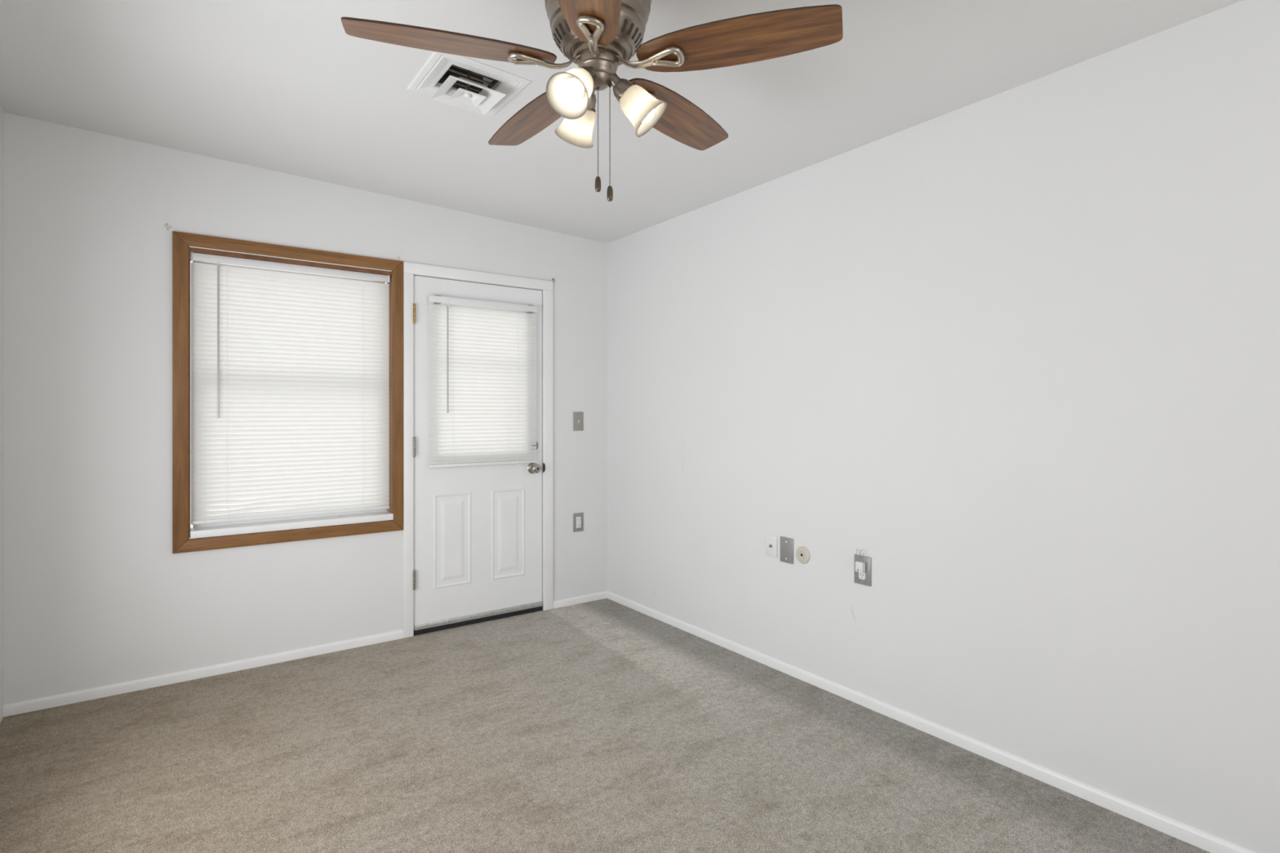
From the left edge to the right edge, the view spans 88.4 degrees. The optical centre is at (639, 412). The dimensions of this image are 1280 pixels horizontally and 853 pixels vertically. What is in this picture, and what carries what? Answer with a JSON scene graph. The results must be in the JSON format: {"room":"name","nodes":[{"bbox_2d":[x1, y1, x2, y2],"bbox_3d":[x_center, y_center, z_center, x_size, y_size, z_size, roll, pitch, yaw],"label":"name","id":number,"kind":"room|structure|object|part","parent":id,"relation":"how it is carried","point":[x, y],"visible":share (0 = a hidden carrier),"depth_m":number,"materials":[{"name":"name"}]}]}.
{"room":"empty living room","nodes":[
{"label":"empty living room","id":0,"kind":"room"},
{"bbox_2d":[0,105,4,722],"bbox_3d":[-1.047,-0.023,0.409,0.120,2.600,5.720,0,0,-36],"label":"wall","id":1,"kind":"structure","parent":0,"point":[2,113],"depth_m":2.73,"materials":[{"name":"white paint"}]},
{"bbox_2d":[4,112,607,704],"bbox_3d":[-1.483,-0.023,3.695,3.258,2.600,0.120,0,0,-36],"label":"wall","id":2,"kind":"structure","parent":0,"point":[97,594],"depth_m":3.05,"materials":[{"name":"white paint"}]},
{"bbox_2d":[164,222,172,230],"bbox_3d":[-2.217,-0.873,3.090,0.032,0.033,0.003,0,0,-36],"label":"wall anchor","id":3,"kind":"object","parent":2,"relation":"attached to","point":[166,224],"visible":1,"depth_m":3.09,"materials":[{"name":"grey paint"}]},
{"bbox_2d":[3,629,403,716],"bbox_3d":[-2.004,1.253,3.239,1.640,0.047,0.011,0,0,-36],"label":"baseboard","id":4,"kind":"structure","parent":2,"relation":"attached to","point":[35,704],"depth_m":3.13,"materials":[{"name":"white paint"}]},
{"bbox_2d":[172,231,403,553],"bbox_3d":[-1.803,-0.093,3.451,1.062,1.516,0.141,0,0,-36],"label":"window","id":5,"kind":"structure","parent":2,"relation":"in","point":[182,531],"depth_m":3.31,"materials":[{"name":"brown wood"}]},
{"bbox_3d":[-2.174,-0.093,3.112,0.062,1.515,0.018,0,0,-36],"label":"casing","id":6,"kind":"part","parent":5,"relation":"part of","materials":[{"name":"brown wood"}]},
{"bbox_3d":[-1.768,0.635,3.404,1.062,0.060,0.018,0,0,-36],"label":"casing","id":7,"kind":"part","parent":5,"relation":"part of","materials":[{"name":"brown wood"}]},
{"bbox_3d":[-1.768,-0.821,3.404,1.062,0.060,0.018,0,0,-36],"label":"casing","id":8,"kind":"part","parent":5,"relation":"part of","materials":[{"name":"brown wood"}]},
{"bbox_3d":[-1.829,-0.442,3.499,0.910,0.638,0.022,0,0,-36],"label":"sash","id":9,"kind":"part","parent":5,"relation":"part of","materials":[{"name":"white plastic"}]},
{"bbox_3d":[-1.815,0.186,3.479,0.910,0.758,0.022,0,0,-36],"label":"sash","id":10,"kind":"part","parent":5,"relation":"part of","materials":[{"name":"white plastic"}]},
{"bbox_2d":[190,252,390,524],"bbox_3d":[-1.787,-0.111,3.435,0.924,1.317,0.044,0,0,-36],"label":"window blind","id":11,"kind":"object","parent":5,"relation":"attached to","point":[290,375],"visible":1,"depth_m":3.41,"materials":[{"name":"white plastic"}]},
{"bbox_3d":[-2.036,-0.100,3.244,0.002,1.264,0.001,0,0,-21],"label":"ladder cord","id":12,"kind":"part","parent":11,"relation":"part of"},
{"bbox_3d":[-1.790,0.533,3.439,0.922,0.017,0.027,0,0,-36],"label":"rail","id":13,"kind":"part","parent":11,"relation":"part of","materials":[{"name":"white plastic"}]},
{"bbox_3d":[-1.362,-0.093,3.697,0.060,1.515,0.018,0,0,-36],"label":"casing","id":14,"kind":"part","parent":5,"relation":"part of","materials":[{"name":"brown wood"}]},
{"bbox_2d":[403,262,553,638],"bbox_3d":[-0.952,0.213,3.994,0.950,2.127,0.016,0,0,-36],"label":"trim","id":15,"kind":"structure","parent":2,"relation":"attached to","point":[410,269],"depth_m":3.81,"materials":[{"name":"white paint"}]},
{"bbox_3d":[-1.315,0.245,3.733,0.057,2.064,0.016,0,0,-36],"label":"casing","id":16,"kind":"part","parent":15,"relation":"part of","materials":[{"name":"white paint"}]},
{"bbox_3d":[-0.952,-0.818,3.994,0.950,0.064,0.016,0,0,-36],"label":"casing","id":17,"kind":"part","parent":15,"relation":"part of","materials":[{"name":"white paint"}]},
{"bbox_3d":[-0.595,0.245,4.252,0.070,2.064,0.016,0,0,-36],"label":"casing","id":18,"kind":"part","parent":15,"relation":"part of","materials":[{"name":"white paint"}]},
{"bbox_2d":[413,275,545,635],"bbox_3d":[-0.987,0.245,4.035,0.840,2.063,0.248,0,0,-36],"label":"door","id":19,"kind":"structure","parent":2,"relation":"in","point":[477,530],"depth_m":3.96,"materials":[{"name":"white paint"}]},
{"bbox_3d":[-1.107,0.753,3.887,0.226,0.552,0.005,0,0,-36],"label":"panel","id":20,"kind":"part","parent":19,"relation":"part of","materials":[{"name":"white paint"}]},
{"bbox_3d":[-0.967,-0.181,4.017,0.627,0.935,0.058,0,0,-36],"label":"glass frame","id":21,"kind":"part","parent":19,"relation":"part of","materials":[{"name":"white paint"}]},
{"bbox_2d":[427,294,537,467],"bbox_3d":[-0.937,-0.174,3.981,0.685,1.001,0.053,0,0,-36],"label":"door blind","id":22,"kind":"object","parent":19,"relation":"attached to","point":[482,362],"visible":1,"depth_m":3.97,"materials":[{"name":"white plastic"}]},
{"bbox_3d":[-1.092,-0.161,3.851,0.002,0.943,0.001,0,0,-21],"label":"ladder cord","id":23,"kind":"part","parent":22,"relation":"part of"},
{"bbox_3d":[-0.937,0.312,3.981,0.683,0.017,0.027,0,0,-36],"label":"rail","id":24,"kind":"part","parent":22,"relation":"part of","materials":[{"name":"white plastic"}]},
{"bbox_3d":[-0.759,-0.161,4.091,0.002,0.943,0.001,0,0,-21],"label":"ladder cord","id":25,"kind":"part","parent":22,"relation":"part of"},
{"bbox_3d":[-0.819,0.753,4.095,0.224,0.552,0.005,0,0,-36],"label":"panel","id":26,"kind":"part","parent":19,"relation":"part of","materials":[{"name":"white paint"}]},
{"bbox_3d":[-0.663,0.356,4.165,0.072,0.072,0.074,0,0,-36],"label":"knob","id":27,"kind":"part","parent":19,"relation":"part of","materials":[{"name":"silver metal"}]},
{"bbox_3d":[-0.616,0.356,4.227,0.015,0.060,0.002,0,0,-36],"label":"strike plate","id":28,"kind":"part","parent":19,"relation":"part of","materials":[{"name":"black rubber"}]},
{"bbox_2d":[573,412,583,431],"bbox_3d":[-0.408,0.061,4.386,0.077,0.126,0.018,0,0,-36],"label":"light switch","id":29,"kind":"object","parent":2,"relation":"attached to","point":[578,417],"visible":1,"depth_m":4.39,"materials":[{"name":"beige plastic"}]},
{"bbox_2d":[573,512,583,532],"bbox_3d":[-0.411,0.735,4.390,0.077,0.124,0.008,0,0,-36],"label":"wall outlet","id":30,"kind":"object","parent":2,"relation":"attached to","point":[578,518],"visible":1,"depth_m":4.38,"materials":[{"name":"metal"}]},
{"bbox_2d":[552,591,607,608],"bbox_3d":[-0.395,1.253,4.399,0.428,0.047,0.011,0,0,-36],"label":"baseboard","id":31,"kind":"structure","parent":2,"relation":"attached to","point":[602,595],"depth_m":4.39,"materials":[{"name":"white paint"}]},
{"bbox_2d":[0,598,1210,852],"bbox_3d":[0.190,1.327,1.375,3.258,0.100,5.840,0,0,-36],"label":"floor","id":32,"kind":"structure","parent":0,"point":[606,725],"depth_m":2.36,"materials":[{"name":"carpet"}]},
{"bbox_2d":[0,0,1242,243],"bbox_3d":[0.190,-1.262,1.375,3.018,0.197,5.600,0,0,-36],"label":"ceiling","id":33,"kind":"structure","parent":0,"point":[280,86],"depth_m":2.44,"materials":[{"name":"paint"}]},
{"bbox_2d":[406,51,531,115],"bbox_3d":[-0.636,-1.308,2.436,0.346,0.296,0.346,0,0,-36],"label":"ceiling vent","id":34,"kind":"object","parent":33,"relation":"in","point":[460,87],"visible":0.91,"depth_m":2.43,"materials":[{"name":"white metal"}]},
{"bbox_3d":[-0.637,-1.169,2.435,0.102,0.014,0.102,2,-1,-36],"label":"plate","id":35,"kind":"part","parent":34,"relation":"part of","materials":[{"name":"white metal"}]},
{"bbox_2d":[341,0,843,201],"bbox_3d":[-0.138,-0.887,1.779,1.212,0.655,1.155,0,0,-36],"label":"ceiling fan","id":36,"kind":"object","parent":33,"relation":"hanging from","point":[599,37],"visible":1,"depth_m":1.66,"materials":[{"name":"brown wood"}]},
{"bbox_3d":[-0.461,-0.914,1.632,0.506,0.006,0.151,0,12,-17],"label":"blade","id":37,"kind":"part","parent":36,"relation":"part of","materials":[{"name":"brown wood"}]},
{"bbox_3d":[-0.324,-0.914,2.041,0.151,0.006,0.506,-14,8,-35],"label":"blade","id":38,"kind":"part","parent":36,"relation":"part of","materials":[{"name":"brown wood"}]},
{"bbox_3d":[-0.248,-0.916,1.699,0.186,0.046,0.067,0,12,-17],"label":"blade arm","id":39,"kind":"part","parent":36,"relation":"part of","materials":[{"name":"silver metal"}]},
{"bbox_2d":[546,66,595,119],"bbox_3d":[-0.155,-0.818,1.638,0.153,0.162,0.116,0,0,-36],"label":"shade","id":40,"kind":"object","parent":36,"relation":"attached to","point":[568,93],"depth_m":1.64,"materials":[{"name":"white glass"}]},
{"bbox_2d":[555,89,596,148],"bbox_3d":[-0.164,-0.818,1.832,0.114,0.162,0.159,0,0,-36],"label":"shade","id":41,"kind":"object","parent":36,"relation":"attached to","point":[578,132],"depth_m":1.81,"materials":[{"name":"white glass"}]},
{"bbox_3d":[-0.115,-0.914,1.376,0.151,0.006,0.506,12,0,1],"label":"blade","id":42,"kind":"part","parent":36,"relation":"part of","materials":[{"name":"brown wood"}]},
{"bbox_3d":[-0.112,-0.916,1.599,0.067,0.046,0.186,12,0,1],"label":"blade arm","id":43,"kind":"part","parent":36,"relation":"part of","materials":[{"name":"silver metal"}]},
{"bbox_3d":[-0.111,-0.744,1.742,0.008,0.239,0.008,0,0,-36],"label":"pull chain","id":44,"kind":"part","parent":36,"relation":"part of","materials":[{"name":"brown metal"}]},
{"bbox_3d":[-0.080,-0.735,1.743,0.008,0.270,0.008,0,0,-36],"label":"pull chain","id":45,"kind":"part","parent":36,"relation":"part of","materials":[{"name":"brown metal"}]},
{"bbox_3d":[-0.026,-0.916,1.857,0.067,0.046,0.186,-14,-9,36],"label":"blade arm","id":46,"kind":"part","parent":36,"relation":"part of","materials":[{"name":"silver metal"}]},
{"bbox_2d":[609,73,666,137],"bbox_3d":[0.003,-0.818,1.739,0.149,0.162,0.127,0,0,-36],"label":"shade","id":47,"kind":"object","parent":36,"relation":"attached to","point":[642,109],"depth_m":1.72,"materials":[{"name":"white glass"}]},
{"bbox_3d":[0.025,-0.916,1.697,0.186,0.046,0.067,0,-12,19],"label":"blade arm","id":48,"kind":"part","parent":36,"relation":"part of","materials":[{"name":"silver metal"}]},
{"bbox_3d":[0.107,-0.914,2.036,0.151,0.006,0.506,-14,-9,36],"label":"blade","id":49,"kind":"part","parent":36,"relation":"part of","materials":[{"name":"brown wood"}]},
{"bbox_3d":[0.236,-0.914,1.625,0.506,0.006,0.151,0,-12,19],"label":"blade","id":50,"kind":"part","parent":36,"relation":"part of","materials":[{"name":"brown wood"}]},
{"bbox_2d":[607,0,1279,852],"bbox_3d":[1.497,-0.023,2.245,0.120,2.600,5.720,0,0,-36],"label":"wall","id":51,"kind":"structure","parent":0,"point":[1014,353],"depth_m":2.37,"materials":[{"name":"white paint"}]},
{"bbox_2d":[765,534,777,557],"bbox_3d":[0.655,0.671,3.297,0.016,0.104,0.075,0,0,-36],"label":"cable jack plate","id":52,"kind":"object","parent":51,"relation":"attached to","point":[771,540],"visible":1,"depth_m":3.29,"materials":[{"name":"white plastic"}]},
{"bbox_2d":[780,536,793,564],"bbox_3d":[0.717,0.675,3.217,0.008,0.124,0.083,0,0,-36],"label":"blank wall plate","id":53,"kind":"object","parent":51,"relation":"attached to","point":[786,544],"visible":1,"depth_m":3.21,"materials":[{"name":"metal"}]},
{"bbox_2d":[795,546,809,564],"bbox_3d":[0.774,0.681,3.135,0.012,0.082,0.082,0,0,-36],"label":"phone jack plate","id":54,"kind":"object","parent":51,"relation":"attached to","point":[802,554],"visible":1,"depth_m":3.13,"materials":[{"name":"beige plastic"}]},
{"bbox_2d":[853,554,871,586],"bbox_3d":[0.969,0.689,2.866,0.009,0.126,0.085,0,0,-36],"label":"wall outlet","id":55,"kind":"object","parent":51,"relation":"attached to","point":[864,578],"visible":0.71,"depth_m":2.86,"materials":[{"name":"metal"}]},
{"bbox_2d":[855,560,865,573],"bbox_3d":[0.956,0.644,2.855,0.031,0.097,0.038,0,0,-36],"label":"plug","id":56,"kind":"object","parent":55,"relation":"attached to","point":[860,566],"visible":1,"depth_m":2.84,"materials":[{"name":"white plastic"}]},
{"bbox_2d":[858,572,865,579],"bbox_3d":[0.968,0.710,2.865,0.005,0.035,0.033,0,0,-36],"label":"receptacle","id":57,"kind":"object","parent":55,"relation":"attached to","point":[861,575],"depth_m":2.86,"materials":[{"name":"white plastic"}]},
{"bbox_2d":[606,591,1255,852],"bbox_3d":[1.412,1.253,2.251,0.011,0.047,5.589,0,0,-36],"label":"baseboard","id":58,"kind":"structure","parent":51,"relation":"attached to","point":[1208,842],"depth_m":2.44,"materials":[{"name":"white paint"}]}
]}

